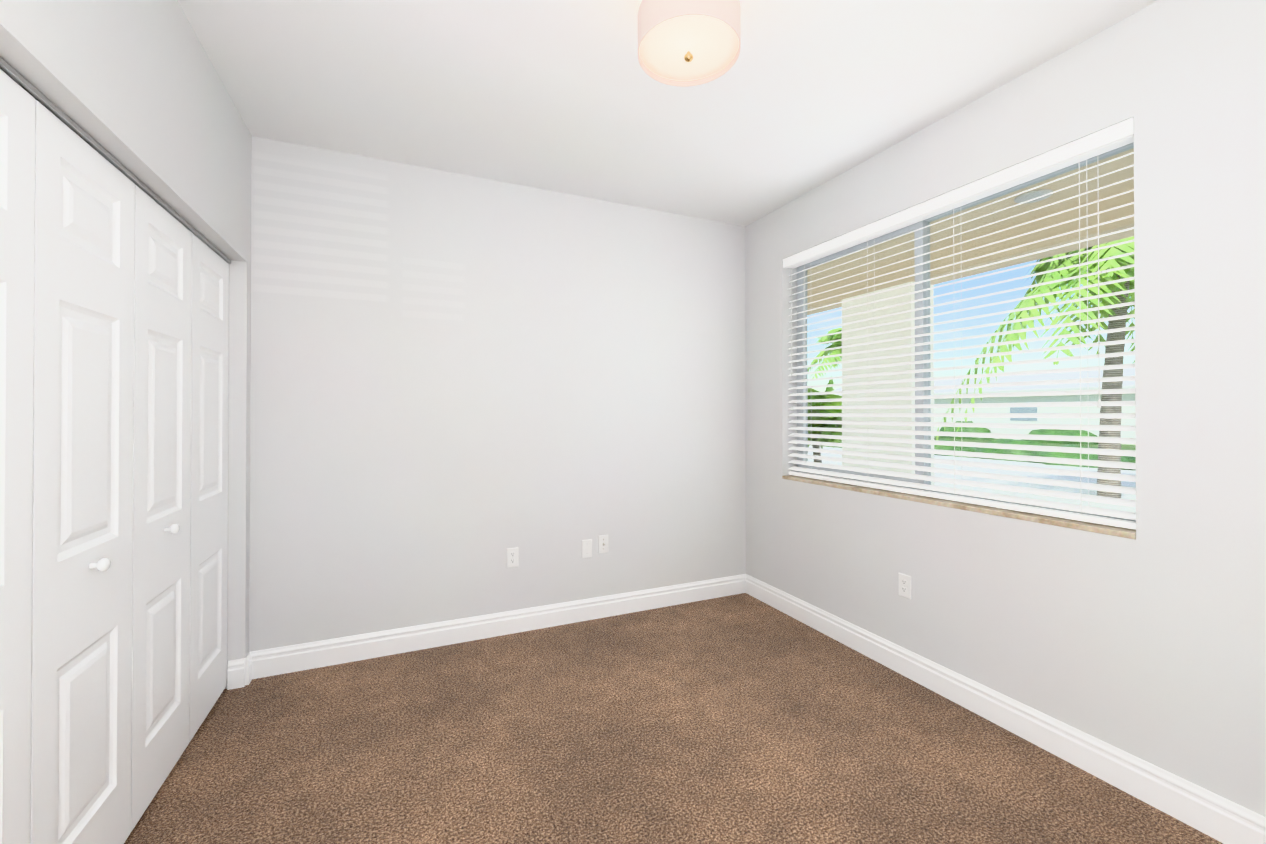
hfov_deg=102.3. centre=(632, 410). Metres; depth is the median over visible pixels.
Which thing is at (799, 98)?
ceiling
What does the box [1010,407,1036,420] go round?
neighbor opening
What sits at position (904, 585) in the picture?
duplex electrical outlet
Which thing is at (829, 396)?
palm tree
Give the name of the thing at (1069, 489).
ground
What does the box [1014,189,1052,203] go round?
recessed light
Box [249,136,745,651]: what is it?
wall
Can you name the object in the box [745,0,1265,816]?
wall
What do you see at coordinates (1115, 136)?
window blinds
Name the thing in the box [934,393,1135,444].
wall
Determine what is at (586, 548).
blank wall plate
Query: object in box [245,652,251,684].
baseboard
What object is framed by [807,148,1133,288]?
porch ceiling
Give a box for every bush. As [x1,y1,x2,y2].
[934,439,976,456]
[935,421,994,439]
[975,438,1045,461]
[1021,429,1097,444]
[1026,444,1135,469]
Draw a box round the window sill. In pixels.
[782,475,1135,538]
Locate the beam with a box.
[807,188,1133,314]
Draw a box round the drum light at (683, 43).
[638,0,740,86]
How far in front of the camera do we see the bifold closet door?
1.41 m
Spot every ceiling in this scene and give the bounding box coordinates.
[177,0,1157,225]
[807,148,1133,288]
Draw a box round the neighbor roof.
[832,368,1134,398]
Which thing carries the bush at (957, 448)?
on the ground at (1046, 444)
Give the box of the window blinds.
[783,118,1135,529]
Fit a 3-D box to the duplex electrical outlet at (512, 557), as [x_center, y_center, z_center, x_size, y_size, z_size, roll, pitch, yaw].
[-0.722,0.883,3.058,0.070,0.115,0.007,0,0,-24]
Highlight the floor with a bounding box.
[124,593,1222,843]
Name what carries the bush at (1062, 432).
on the ground at (1046, 444)
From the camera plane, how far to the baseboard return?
2.44 m
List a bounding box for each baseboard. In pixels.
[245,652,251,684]
[250,574,745,678]
[745,574,1265,843]
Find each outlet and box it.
[507,547,517,567]
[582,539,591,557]
[598,535,607,552]
[899,573,910,598]
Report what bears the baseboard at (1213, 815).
attached to the wall at (1149, 644)
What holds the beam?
on the pier
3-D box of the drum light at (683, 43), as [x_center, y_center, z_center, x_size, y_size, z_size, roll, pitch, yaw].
[0.175,-1.236,1.604,0.320,0.278,0.320,0,0,-24]
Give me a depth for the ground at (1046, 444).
24.90 m
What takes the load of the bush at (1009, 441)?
on the ground at (1046, 444)
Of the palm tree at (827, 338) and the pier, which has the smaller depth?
the pier
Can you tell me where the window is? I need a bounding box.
[797,142,1135,521]
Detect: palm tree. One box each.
[808,328,841,378]
[808,375,841,462]
[934,236,1134,497]
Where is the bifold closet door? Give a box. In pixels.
[0,57,230,843]
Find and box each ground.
[808,445,1135,512]
[934,438,1135,470]
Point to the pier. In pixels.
(909, 332)
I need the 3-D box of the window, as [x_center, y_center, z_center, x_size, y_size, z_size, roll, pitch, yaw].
[1.497,-0.292,2.642,0.062,1.445,1.800,0,0,-24]
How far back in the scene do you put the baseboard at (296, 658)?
2.96 m
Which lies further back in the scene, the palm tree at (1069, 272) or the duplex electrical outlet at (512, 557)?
the palm tree at (1069, 272)
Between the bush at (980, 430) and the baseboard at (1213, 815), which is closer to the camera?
the baseboard at (1213, 815)
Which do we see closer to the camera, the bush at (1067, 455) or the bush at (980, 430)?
the bush at (1067, 455)
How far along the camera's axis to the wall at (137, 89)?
1.68 m
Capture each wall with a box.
[0,0,251,688]
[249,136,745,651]
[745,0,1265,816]
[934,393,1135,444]
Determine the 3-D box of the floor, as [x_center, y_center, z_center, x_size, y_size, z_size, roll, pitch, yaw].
[-0.081,1.373,1.363,4.070,0.100,3.860,0,0,-24]
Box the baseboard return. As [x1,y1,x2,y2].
[227,658,244,689]
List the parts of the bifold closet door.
door, door, knob, door, knob, door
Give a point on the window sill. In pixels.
(1089, 526)
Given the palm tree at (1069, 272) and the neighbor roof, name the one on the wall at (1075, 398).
the neighbor roof
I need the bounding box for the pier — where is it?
[842,281,933,484]
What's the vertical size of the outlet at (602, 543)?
0.115 m

